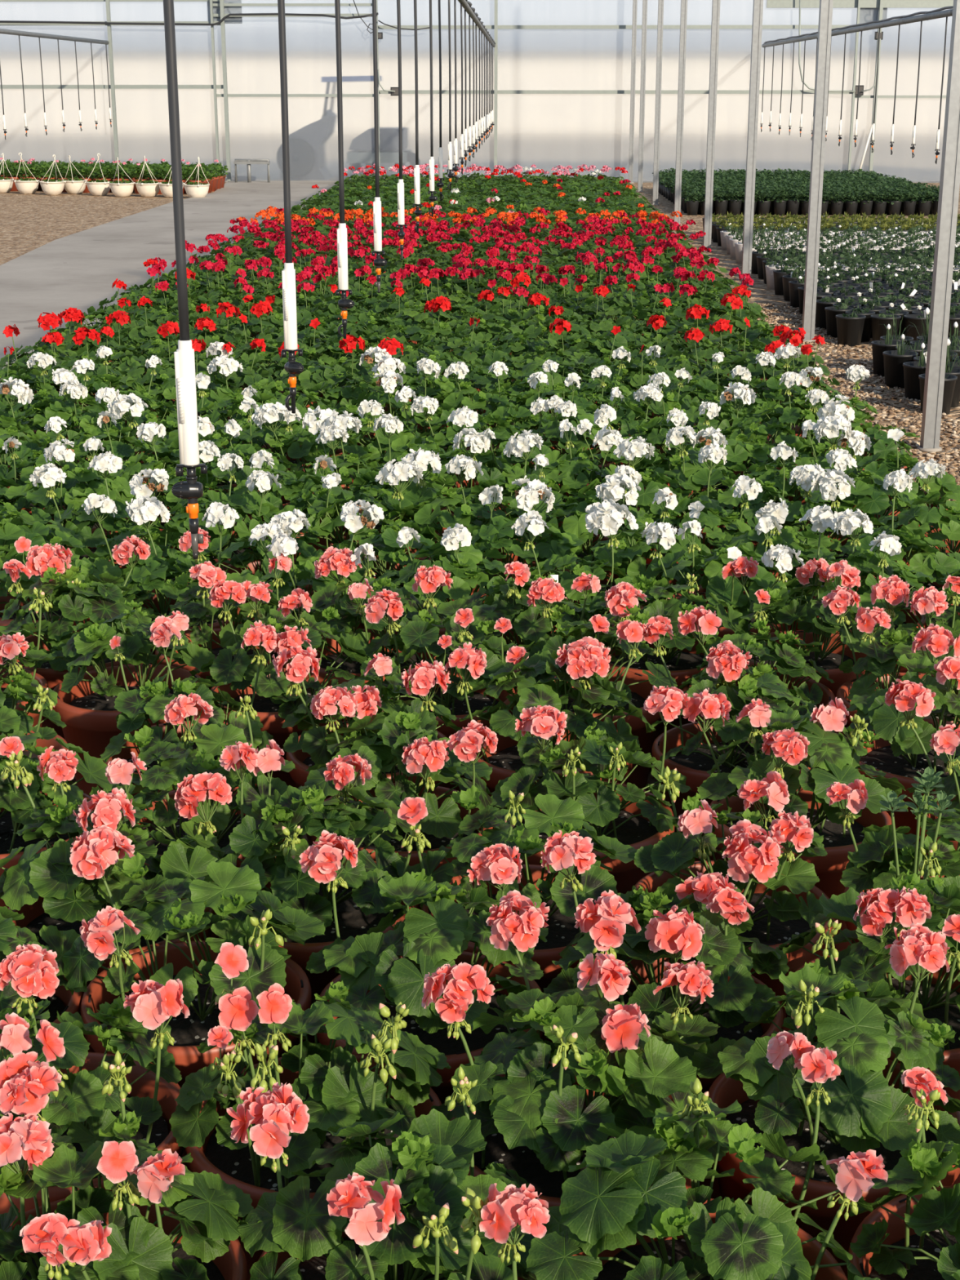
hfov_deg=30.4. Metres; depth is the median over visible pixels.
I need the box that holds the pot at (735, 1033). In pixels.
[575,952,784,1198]
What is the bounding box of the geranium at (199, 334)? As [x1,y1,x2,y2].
[173,303,248,357]
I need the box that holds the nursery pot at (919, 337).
[916,335,949,340]
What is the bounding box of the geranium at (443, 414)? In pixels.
[393,402,470,449]
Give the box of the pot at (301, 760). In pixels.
[286,720,447,846]
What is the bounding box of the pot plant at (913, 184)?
[911,183,925,187]
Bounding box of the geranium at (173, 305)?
[158,293,217,315]
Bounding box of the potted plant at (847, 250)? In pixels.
[837,245,857,256]
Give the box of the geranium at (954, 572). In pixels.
[926,568,959,626]
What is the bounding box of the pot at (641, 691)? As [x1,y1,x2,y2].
[515,667,662,790]
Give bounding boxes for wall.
[0,1,226,180]
[377,0,952,181]
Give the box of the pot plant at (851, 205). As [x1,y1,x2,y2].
[842,190,862,215]
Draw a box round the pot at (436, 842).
[311,782,493,910]
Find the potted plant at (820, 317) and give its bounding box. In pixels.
[815,294,841,329]
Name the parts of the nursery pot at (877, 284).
pot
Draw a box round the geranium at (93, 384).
[57,345,148,409]
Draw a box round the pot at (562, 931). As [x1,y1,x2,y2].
[421,864,581,1044]
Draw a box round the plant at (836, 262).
[830,253,849,265]
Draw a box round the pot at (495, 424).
[434,421,513,431]
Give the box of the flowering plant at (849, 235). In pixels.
[842,231,856,242]
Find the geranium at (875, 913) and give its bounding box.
[775,841,959,1186]
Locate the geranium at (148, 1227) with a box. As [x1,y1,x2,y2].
[0,1050,253,1279]
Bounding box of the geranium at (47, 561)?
[0,534,151,738]
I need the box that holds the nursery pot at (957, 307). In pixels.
[949,304,959,315]
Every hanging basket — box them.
[0,153,14,192]
[13,152,39,194]
[39,154,66,195]
[62,155,87,194]
[84,153,110,195]
[108,157,135,196]
[134,155,161,196]
[158,166,184,197]
[183,156,209,197]
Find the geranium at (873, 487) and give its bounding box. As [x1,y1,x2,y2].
[804,447,927,537]
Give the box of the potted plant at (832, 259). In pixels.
[817,255,835,268]
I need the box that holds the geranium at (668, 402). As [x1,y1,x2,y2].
[615,367,697,448]
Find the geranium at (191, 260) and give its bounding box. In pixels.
[187,255,232,293]
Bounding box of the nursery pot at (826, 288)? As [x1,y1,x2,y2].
[817,280,839,296]
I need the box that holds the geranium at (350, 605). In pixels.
[302,546,453,684]
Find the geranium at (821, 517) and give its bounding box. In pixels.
[784,504,936,634]
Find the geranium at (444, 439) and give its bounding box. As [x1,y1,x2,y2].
[410,395,519,487]
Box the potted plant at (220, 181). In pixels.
[205,163,225,190]
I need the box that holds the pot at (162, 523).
[149,506,237,532]
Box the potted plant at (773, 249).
[768,248,784,256]
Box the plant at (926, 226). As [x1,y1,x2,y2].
[920,223,930,232]
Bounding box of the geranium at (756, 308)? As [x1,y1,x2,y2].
[708,275,768,320]
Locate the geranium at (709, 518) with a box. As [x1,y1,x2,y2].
[630,475,762,577]
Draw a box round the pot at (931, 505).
[853,492,948,537]
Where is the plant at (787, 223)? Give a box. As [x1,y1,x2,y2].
[780,221,793,231]
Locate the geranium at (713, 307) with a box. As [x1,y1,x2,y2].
[672,283,736,332]
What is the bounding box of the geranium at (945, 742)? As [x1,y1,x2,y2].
[884,678,959,855]
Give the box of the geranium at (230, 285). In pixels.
[217,258,269,295]
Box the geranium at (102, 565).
[0,536,125,637]
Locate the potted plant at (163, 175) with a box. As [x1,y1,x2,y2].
[146,166,169,194]
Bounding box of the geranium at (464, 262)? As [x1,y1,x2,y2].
[442,257,496,298]
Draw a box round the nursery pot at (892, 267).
[884,263,902,274]
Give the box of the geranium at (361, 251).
[347,246,383,278]
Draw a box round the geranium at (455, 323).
[417,318,497,355]
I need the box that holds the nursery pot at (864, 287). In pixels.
[853,282,880,293]
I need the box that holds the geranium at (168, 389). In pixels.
[142,341,235,417]
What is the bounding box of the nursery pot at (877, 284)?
[862,281,888,288]
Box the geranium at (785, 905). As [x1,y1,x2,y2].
[634,766,835,1031]
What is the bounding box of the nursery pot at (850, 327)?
[835,311,866,346]
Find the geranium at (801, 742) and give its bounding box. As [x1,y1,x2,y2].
[682,687,908,951]
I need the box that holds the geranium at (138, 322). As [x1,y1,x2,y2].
[96,318,153,345]
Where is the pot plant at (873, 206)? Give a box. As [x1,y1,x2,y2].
[862,188,879,214]
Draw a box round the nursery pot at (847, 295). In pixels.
[833,285,859,297]
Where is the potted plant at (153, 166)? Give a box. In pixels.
[145,164,157,178]
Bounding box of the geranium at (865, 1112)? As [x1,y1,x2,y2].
[692,919,959,1278]
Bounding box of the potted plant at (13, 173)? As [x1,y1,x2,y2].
[0,163,22,191]
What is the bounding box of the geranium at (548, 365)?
[515,359,617,430]
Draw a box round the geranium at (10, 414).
[0,407,19,426]
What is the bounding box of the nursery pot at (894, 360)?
[882,333,918,388]
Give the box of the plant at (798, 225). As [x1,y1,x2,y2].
[793,222,804,231]
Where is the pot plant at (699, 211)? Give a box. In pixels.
[688,187,704,214]
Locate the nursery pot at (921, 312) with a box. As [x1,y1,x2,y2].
[911,307,928,315]
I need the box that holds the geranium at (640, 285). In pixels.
[601,261,661,293]
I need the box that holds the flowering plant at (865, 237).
[856,235,875,244]
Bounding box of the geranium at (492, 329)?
[453,318,523,356]
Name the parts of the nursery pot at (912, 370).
pot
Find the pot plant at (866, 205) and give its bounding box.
[856,188,876,215]
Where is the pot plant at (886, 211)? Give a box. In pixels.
[875,185,895,214]
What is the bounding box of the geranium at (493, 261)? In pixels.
[472,257,514,288]
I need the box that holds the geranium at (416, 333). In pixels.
[374,295,454,357]
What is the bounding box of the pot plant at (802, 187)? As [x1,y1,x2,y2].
[795,185,804,189]
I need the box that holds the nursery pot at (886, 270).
[874,266,895,278]
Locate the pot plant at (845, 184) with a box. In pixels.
[841,183,850,188]
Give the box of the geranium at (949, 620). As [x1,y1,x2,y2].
[873,574,959,674]
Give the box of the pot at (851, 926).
[843,875,959,955]
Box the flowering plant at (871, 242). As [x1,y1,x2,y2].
[866,239,879,250]
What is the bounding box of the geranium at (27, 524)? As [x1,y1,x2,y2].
[0,509,86,594]
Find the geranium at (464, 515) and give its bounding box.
[388,453,533,564]
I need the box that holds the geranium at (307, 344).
[270,317,343,364]
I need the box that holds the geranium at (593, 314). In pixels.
[551,277,614,325]
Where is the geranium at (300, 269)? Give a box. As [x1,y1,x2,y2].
[277,253,332,282]
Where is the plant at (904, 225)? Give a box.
[898,222,909,231]
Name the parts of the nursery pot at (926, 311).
pot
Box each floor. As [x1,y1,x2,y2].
[0,182,959,1199]
[224,180,939,182]
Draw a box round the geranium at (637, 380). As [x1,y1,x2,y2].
[597,345,679,417]
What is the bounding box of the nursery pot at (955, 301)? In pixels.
[950,297,959,306]
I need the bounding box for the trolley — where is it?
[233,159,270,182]
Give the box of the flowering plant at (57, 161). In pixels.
[53,160,65,177]
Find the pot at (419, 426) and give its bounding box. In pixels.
[369,419,430,435]
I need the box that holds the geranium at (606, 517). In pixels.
[511,498,644,630]
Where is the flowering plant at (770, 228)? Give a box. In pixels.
[764,223,778,234]
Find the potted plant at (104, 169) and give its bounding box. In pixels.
[92,164,114,192]
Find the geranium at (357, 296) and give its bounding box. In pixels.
[311,266,377,319]
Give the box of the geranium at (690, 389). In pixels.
[641,345,727,424]
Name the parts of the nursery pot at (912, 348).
pot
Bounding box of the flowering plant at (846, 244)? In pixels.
[835,241,857,249]
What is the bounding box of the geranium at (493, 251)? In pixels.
[471,246,519,276]
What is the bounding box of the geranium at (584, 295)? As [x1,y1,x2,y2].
[552,274,607,314]
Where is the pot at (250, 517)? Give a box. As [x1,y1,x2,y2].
[243,515,348,537]
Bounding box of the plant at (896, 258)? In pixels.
[880,254,903,266]
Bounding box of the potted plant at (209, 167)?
[195,164,217,192]
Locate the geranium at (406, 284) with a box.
[386,263,435,298]
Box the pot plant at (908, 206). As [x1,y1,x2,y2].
[901,189,919,215]
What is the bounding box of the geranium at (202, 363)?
[194,351,253,389]
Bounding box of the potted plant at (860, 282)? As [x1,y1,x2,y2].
[847,274,871,286]
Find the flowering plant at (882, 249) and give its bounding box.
[878,244,890,255]
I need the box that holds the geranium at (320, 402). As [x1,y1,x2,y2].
[275,386,337,410]
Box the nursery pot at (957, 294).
[951,289,959,300]
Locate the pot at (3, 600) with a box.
[0,593,104,637]
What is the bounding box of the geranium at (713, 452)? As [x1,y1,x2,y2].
[683,440,808,546]
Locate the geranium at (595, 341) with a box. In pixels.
[553,333,635,361]
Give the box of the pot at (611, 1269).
[568,1198,847,1279]
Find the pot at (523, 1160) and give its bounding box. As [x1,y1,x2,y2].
[449,1061,691,1222]
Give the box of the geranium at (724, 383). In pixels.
[679,364,764,404]
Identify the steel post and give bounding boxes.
[628,0,637,183]
[636,0,647,191]
[651,0,663,205]
[674,0,687,224]
[702,0,719,252]
[739,0,763,286]
[801,0,833,342]
[916,0,959,452]
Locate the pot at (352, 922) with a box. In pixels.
[213,855,418,1043]
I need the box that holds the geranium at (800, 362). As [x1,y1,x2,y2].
[743,316,830,384]
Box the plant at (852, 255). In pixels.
[839,253,856,262]
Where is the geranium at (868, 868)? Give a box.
[826,766,959,955]
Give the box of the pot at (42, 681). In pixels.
[0,667,48,727]
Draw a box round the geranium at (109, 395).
[40,386,150,467]
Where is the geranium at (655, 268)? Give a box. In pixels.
[641,265,687,306]
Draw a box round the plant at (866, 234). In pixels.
[861,229,875,237]
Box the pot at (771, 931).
[635,860,835,1031]
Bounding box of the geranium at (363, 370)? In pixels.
[334,355,399,389]
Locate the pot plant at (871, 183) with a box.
[868,181,879,186]
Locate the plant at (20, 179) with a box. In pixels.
[16,177,38,181]
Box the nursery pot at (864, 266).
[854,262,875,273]
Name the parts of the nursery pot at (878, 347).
pot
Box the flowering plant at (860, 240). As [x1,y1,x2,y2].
[855,236,870,244]
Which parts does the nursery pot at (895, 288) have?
pot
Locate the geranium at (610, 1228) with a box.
[525,1046,888,1279]
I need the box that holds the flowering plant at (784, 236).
[777,232,793,240]
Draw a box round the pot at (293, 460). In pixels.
[266,448,311,479]
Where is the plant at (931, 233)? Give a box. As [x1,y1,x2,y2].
[923,229,936,237]
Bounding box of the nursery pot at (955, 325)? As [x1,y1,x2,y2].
[949,321,959,355]
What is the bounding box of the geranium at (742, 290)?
[712,284,778,340]
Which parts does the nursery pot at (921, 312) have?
pot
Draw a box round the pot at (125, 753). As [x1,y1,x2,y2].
[102,720,271,795]
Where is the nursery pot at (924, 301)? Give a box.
[909,296,931,306]
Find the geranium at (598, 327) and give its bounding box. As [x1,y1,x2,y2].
[563,314,624,350]
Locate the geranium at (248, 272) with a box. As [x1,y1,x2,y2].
[227,248,284,287]
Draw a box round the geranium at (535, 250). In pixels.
[526,245,575,279]
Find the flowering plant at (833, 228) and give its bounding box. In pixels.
[829,224,841,235]
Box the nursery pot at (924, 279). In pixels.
[917,269,932,284]
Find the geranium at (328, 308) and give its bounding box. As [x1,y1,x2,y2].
[307,284,367,326]
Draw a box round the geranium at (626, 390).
[560,346,645,426]
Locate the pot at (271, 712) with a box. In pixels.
[209,667,351,787]
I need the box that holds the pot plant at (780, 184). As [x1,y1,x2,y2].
[776,183,786,187]
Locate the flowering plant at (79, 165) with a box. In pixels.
[67,162,84,177]
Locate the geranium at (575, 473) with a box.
[505,418,623,502]
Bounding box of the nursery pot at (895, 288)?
[882,278,906,292]
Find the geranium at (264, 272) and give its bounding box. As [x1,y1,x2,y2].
[244,263,280,302]
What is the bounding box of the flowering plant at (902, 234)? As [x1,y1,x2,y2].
[896,231,906,240]
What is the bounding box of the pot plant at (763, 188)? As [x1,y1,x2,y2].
[755,186,768,199]
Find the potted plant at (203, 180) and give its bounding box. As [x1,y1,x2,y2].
[185,164,207,183]
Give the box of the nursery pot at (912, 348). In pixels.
[895,336,927,356]
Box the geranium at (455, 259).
[448,253,489,290]
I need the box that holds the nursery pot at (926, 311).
[910,307,930,346]
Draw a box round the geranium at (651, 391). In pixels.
[620,382,698,487]
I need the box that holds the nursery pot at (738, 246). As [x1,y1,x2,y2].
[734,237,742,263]
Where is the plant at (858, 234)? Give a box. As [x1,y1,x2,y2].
[849,229,864,239]
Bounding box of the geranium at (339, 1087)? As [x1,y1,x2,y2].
[168,942,450,1279]
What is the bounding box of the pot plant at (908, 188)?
[897,184,914,199]
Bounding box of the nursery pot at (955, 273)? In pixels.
[952,270,959,281]
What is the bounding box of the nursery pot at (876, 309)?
[856,297,885,337]
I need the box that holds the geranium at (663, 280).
[626,255,684,291]
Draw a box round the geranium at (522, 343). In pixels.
[478,332,564,362]
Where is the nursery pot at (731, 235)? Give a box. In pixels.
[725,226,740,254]
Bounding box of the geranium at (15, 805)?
[0,732,117,908]
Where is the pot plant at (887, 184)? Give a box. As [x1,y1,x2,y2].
[886,182,896,189]
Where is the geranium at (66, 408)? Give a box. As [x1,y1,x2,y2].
[14,368,114,447]
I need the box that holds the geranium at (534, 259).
[528,256,576,288]
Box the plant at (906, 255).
[894,252,915,259]
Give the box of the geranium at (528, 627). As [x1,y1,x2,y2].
[436,560,600,691]
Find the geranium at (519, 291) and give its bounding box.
[484,286,551,321]
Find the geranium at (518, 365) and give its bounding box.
[476,354,544,392]
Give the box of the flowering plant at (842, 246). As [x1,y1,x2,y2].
[831,243,849,251]
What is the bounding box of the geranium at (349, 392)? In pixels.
[302,346,395,416]
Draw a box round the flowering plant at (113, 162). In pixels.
[109,160,124,177]
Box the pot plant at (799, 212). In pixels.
[791,189,807,214]
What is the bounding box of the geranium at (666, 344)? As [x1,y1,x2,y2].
[617,315,695,360]
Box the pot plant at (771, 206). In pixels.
[763,188,777,214]
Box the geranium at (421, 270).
[376,265,430,309]
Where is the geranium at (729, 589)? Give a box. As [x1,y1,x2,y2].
[640,513,804,638]
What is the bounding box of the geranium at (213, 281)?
[204,253,256,288]
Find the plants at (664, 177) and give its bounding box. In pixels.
[652,168,895,200]
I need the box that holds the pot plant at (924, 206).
[915,187,934,215]
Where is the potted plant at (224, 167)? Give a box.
[209,159,228,187]
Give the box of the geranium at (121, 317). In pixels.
[71,310,147,374]
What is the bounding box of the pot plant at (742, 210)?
[733,187,745,214]
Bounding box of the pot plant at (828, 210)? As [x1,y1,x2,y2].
[822,185,837,214]
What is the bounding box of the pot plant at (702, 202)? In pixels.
[697,191,715,215]
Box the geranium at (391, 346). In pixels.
[366,337,435,408]
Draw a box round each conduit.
[377,69,395,92]
[798,0,855,92]
[861,41,878,92]
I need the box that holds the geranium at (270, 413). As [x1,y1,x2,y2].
[251,401,380,509]
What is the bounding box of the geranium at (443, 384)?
[400,373,489,413]
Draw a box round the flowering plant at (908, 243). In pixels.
[901,243,919,253]
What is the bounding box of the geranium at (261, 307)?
[245,300,306,361]
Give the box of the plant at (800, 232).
[791,226,807,238]
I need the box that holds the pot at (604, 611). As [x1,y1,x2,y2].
[535,596,644,630]
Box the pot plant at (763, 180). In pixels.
[760,179,773,185]
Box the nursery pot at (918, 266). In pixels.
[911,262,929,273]
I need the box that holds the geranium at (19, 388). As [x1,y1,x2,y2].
[0,377,52,466]
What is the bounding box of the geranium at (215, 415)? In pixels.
[197,392,307,448]
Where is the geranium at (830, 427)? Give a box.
[732,415,852,507]
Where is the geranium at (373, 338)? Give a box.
[336,332,417,361]
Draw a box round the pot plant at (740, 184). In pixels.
[730,183,742,188]
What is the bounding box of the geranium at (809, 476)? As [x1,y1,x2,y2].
[778,463,883,565]
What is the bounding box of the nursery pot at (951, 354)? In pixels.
[923,346,957,361]
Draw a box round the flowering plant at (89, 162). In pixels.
[80,161,98,181]
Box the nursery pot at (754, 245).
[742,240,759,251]
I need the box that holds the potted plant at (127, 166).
[115,161,134,182]
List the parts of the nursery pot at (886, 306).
pot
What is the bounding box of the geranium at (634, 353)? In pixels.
[599,325,674,390]
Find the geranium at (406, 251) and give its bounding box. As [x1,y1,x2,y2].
[393,246,423,292]
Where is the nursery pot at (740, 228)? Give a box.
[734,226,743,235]
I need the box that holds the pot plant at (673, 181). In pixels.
[669,181,675,204]
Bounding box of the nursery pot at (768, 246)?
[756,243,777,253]
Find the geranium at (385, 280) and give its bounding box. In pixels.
[364,253,413,295]
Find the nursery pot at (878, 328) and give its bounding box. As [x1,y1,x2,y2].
[871,313,901,341]
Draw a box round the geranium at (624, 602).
[503,577,677,790]
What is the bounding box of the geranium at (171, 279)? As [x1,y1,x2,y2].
[142,257,195,291]
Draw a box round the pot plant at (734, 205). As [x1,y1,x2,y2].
[725,186,744,215]
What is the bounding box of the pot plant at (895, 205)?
[885,187,904,215]
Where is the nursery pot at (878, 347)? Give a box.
[871,323,905,376]
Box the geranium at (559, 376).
[506,356,606,404]
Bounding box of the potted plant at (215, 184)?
[205,164,220,191]
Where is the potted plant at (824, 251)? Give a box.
[818,247,835,256]
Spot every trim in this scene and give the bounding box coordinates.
[0,0,219,1]
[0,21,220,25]
[0,84,223,88]
[105,0,119,163]
[209,0,219,164]
[213,3,372,6]
[213,13,372,17]
[216,93,373,97]
[219,0,231,181]
[376,0,380,176]
[377,25,856,29]
[378,89,852,93]
[493,0,497,176]
[766,0,953,8]
[847,0,860,172]
[854,95,946,97]
[868,0,883,172]
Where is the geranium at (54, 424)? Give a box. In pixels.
[0,416,108,514]
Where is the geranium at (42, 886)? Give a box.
[0,746,232,1052]
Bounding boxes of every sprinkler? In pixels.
[0,64,7,139]
[18,35,28,137]
[39,37,47,135]
[57,39,65,132]
[74,41,82,131]
[90,43,97,129]
[105,44,111,127]
[163,0,207,559]
[277,0,303,413]
[334,0,354,338]
[371,0,386,293]
[395,0,407,260]
[413,0,422,233]
[427,0,437,217]
[435,0,444,200]
[447,0,454,190]
[452,0,458,182]
[459,3,465,174]
[463,9,468,166]
[467,14,472,161]
[471,20,476,157]
[475,24,478,152]
[477,27,481,148]
[480,31,484,145]
[483,34,486,142]
[484,37,488,139]
[486,39,488,137]
[488,41,491,135]
[489,44,492,133]
[491,45,494,130]
[760,47,764,132]
[768,45,773,131]
[777,44,783,134]
[788,42,794,134]
[799,40,805,137]
[810,38,817,140]
[825,35,831,141]
[838,33,846,146]
[853,31,862,146]
[870,27,879,152]
[889,24,900,155]
[910,21,922,158]
[934,16,947,164]
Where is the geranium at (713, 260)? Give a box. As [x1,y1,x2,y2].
[688,256,737,296]
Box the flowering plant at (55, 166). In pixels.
[40,163,62,179]
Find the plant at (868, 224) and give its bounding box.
[861,220,874,229]
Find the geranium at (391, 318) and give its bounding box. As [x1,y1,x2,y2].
[354,314,419,347]
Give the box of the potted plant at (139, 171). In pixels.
[127,163,150,194]
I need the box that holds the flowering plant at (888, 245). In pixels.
[877,241,897,253]
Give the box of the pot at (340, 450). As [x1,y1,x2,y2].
[299,434,376,457]
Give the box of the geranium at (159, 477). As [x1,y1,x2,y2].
[81,468,230,594]
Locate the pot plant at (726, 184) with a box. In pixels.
[720,183,732,187]
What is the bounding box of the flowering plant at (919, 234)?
[912,231,926,240]
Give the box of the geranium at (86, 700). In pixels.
[51,600,215,798]
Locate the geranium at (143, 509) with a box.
[105,495,240,664]
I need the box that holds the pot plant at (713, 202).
[704,187,719,214]
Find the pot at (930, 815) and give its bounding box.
[917,791,958,855]
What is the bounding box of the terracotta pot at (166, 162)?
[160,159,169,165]
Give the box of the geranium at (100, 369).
[35,353,132,404]
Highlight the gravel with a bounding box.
[751,302,959,501]
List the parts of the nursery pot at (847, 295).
pot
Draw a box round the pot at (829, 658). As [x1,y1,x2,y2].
[746,630,871,734]
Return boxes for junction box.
[377,32,382,39]
[390,87,398,95]
[854,84,863,95]
[874,31,883,39]
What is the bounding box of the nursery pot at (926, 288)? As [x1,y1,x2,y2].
[915,285,931,293]
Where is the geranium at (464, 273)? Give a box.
[444,268,477,312]
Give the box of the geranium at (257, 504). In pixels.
[154,453,281,567]
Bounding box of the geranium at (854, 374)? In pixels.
[791,364,878,434]
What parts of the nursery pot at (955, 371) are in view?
pot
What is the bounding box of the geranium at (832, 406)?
[772,394,865,488]
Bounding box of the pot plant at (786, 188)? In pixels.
[775,186,793,214]
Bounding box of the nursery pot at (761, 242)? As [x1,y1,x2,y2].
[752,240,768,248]
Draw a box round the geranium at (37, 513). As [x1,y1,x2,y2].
[0,499,51,555]
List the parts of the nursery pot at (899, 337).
pot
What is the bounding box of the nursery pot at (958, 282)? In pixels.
[951,279,959,287]
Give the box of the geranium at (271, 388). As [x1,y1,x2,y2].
[232,378,315,411]
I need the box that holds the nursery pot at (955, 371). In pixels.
[945,338,959,408]
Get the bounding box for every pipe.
[0,28,109,44]
[457,0,495,47]
[761,5,953,47]
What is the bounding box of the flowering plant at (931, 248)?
[925,243,934,254]
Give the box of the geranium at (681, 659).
[590,572,751,772]
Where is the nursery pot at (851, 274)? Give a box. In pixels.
[838,267,862,280]
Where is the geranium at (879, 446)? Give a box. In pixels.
[804,388,919,470]
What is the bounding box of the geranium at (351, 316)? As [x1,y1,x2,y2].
[319,308,390,335]
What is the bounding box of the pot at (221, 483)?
[182,469,236,491]
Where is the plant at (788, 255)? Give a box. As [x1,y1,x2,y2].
[776,252,798,267]
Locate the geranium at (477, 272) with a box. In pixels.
[473,268,518,302]
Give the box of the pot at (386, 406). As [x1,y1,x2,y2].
[335,404,395,416]
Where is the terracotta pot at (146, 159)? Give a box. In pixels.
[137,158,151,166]
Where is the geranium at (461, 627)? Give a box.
[360,588,516,791]
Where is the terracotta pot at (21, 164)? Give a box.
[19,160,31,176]
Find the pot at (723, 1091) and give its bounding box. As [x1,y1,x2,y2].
[708,1058,959,1278]
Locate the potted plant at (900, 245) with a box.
[893,239,909,249]
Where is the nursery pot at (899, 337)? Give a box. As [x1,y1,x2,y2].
[880,311,920,345]
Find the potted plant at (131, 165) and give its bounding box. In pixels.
[120,163,137,191]
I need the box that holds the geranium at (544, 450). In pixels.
[464,439,563,488]
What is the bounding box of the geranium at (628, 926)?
[540,818,789,1198]
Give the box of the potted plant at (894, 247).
[889,239,902,249]
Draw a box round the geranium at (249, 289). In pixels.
[240,283,305,334]
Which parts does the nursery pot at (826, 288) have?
pot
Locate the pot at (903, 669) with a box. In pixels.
[895,636,958,674]
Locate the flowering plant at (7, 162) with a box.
[0,161,14,176]
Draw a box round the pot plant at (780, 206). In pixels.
[770,188,789,215]
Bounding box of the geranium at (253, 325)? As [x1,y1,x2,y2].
[219,294,284,341]
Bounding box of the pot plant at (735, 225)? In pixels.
[725,222,743,231]
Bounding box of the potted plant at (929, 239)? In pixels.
[920,236,935,245]
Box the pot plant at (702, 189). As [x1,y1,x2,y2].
[697,186,705,197]
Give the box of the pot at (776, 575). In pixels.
[738,565,817,631]
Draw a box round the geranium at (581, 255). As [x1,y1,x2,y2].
[566,250,595,279]
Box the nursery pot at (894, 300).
[879,290,905,306]
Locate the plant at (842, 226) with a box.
[837,222,851,232]
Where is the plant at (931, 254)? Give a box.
[920,251,933,260]
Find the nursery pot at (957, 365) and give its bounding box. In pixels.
[947,354,959,401]
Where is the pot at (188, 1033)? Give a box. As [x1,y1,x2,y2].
[80,940,311,1170]
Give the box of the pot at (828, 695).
[681,668,835,723]
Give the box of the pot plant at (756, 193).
[741,191,759,215]
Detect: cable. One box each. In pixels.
[0,12,378,25]
[353,0,373,33]
[377,20,429,30]
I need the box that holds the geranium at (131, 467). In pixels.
[109,422,206,507]
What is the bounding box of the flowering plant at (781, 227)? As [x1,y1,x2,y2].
[773,226,788,235]
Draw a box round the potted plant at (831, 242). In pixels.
[825,238,838,249]
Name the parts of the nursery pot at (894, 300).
pot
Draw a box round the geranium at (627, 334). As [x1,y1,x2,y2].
[586,325,657,359]
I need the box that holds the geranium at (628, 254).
[598,249,650,283]
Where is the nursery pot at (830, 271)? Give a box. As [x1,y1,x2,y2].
[822,264,840,278]
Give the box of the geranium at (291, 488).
[233,449,351,537]
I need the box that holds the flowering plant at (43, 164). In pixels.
[32,162,48,176]
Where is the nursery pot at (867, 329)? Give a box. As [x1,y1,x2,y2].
[844,305,875,342]
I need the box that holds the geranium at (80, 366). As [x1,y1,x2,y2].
[2,358,94,434]
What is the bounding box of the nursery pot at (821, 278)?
[817,275,831,287]
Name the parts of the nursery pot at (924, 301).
pot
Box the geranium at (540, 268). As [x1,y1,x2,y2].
[529,264,575,297]
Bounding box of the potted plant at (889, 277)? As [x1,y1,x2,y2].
[876,272,900,286]
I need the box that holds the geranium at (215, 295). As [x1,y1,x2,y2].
[194,268,254,311]
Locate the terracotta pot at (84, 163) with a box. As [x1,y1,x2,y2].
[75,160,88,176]
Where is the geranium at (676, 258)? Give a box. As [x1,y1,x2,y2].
[654,248,703,282]
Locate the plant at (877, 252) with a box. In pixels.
[871,252,891,262]
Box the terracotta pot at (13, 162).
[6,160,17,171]
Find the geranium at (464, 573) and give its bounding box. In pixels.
[373,523,515,665]
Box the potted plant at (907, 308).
[888,303,918,336]
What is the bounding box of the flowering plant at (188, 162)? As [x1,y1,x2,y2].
[182,161,199,178]
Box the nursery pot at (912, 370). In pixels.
[902,342,927,400]
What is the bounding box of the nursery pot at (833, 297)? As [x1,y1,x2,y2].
[822,296,848,300]
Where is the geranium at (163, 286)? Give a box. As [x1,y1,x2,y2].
[111,280,172,327]
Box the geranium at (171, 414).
[105,372,210,453]
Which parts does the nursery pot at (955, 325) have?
pot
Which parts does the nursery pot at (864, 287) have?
pot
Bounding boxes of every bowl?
[0,178,14,192]
[13,179,39,194]
[39,180,66,195]
[62,179,87,194]
[84,181,110,195]
[108,182,135,196]
[134,182,161,196]
[158,182,184,197]
[183,183,209,197]
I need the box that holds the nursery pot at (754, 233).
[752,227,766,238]
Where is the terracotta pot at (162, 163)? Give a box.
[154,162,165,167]
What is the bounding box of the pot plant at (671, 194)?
[666,178,675,202]
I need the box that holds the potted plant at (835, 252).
[826,245,840,255]
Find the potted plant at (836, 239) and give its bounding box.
[832,236,845,245]
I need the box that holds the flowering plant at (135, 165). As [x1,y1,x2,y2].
[131,163,143,175]
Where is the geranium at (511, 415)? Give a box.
[477,371,568,467]
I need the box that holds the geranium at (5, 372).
[0,346,50,401]
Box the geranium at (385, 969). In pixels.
[298,830,548,1104]
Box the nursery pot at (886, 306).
[863,293,891,310]

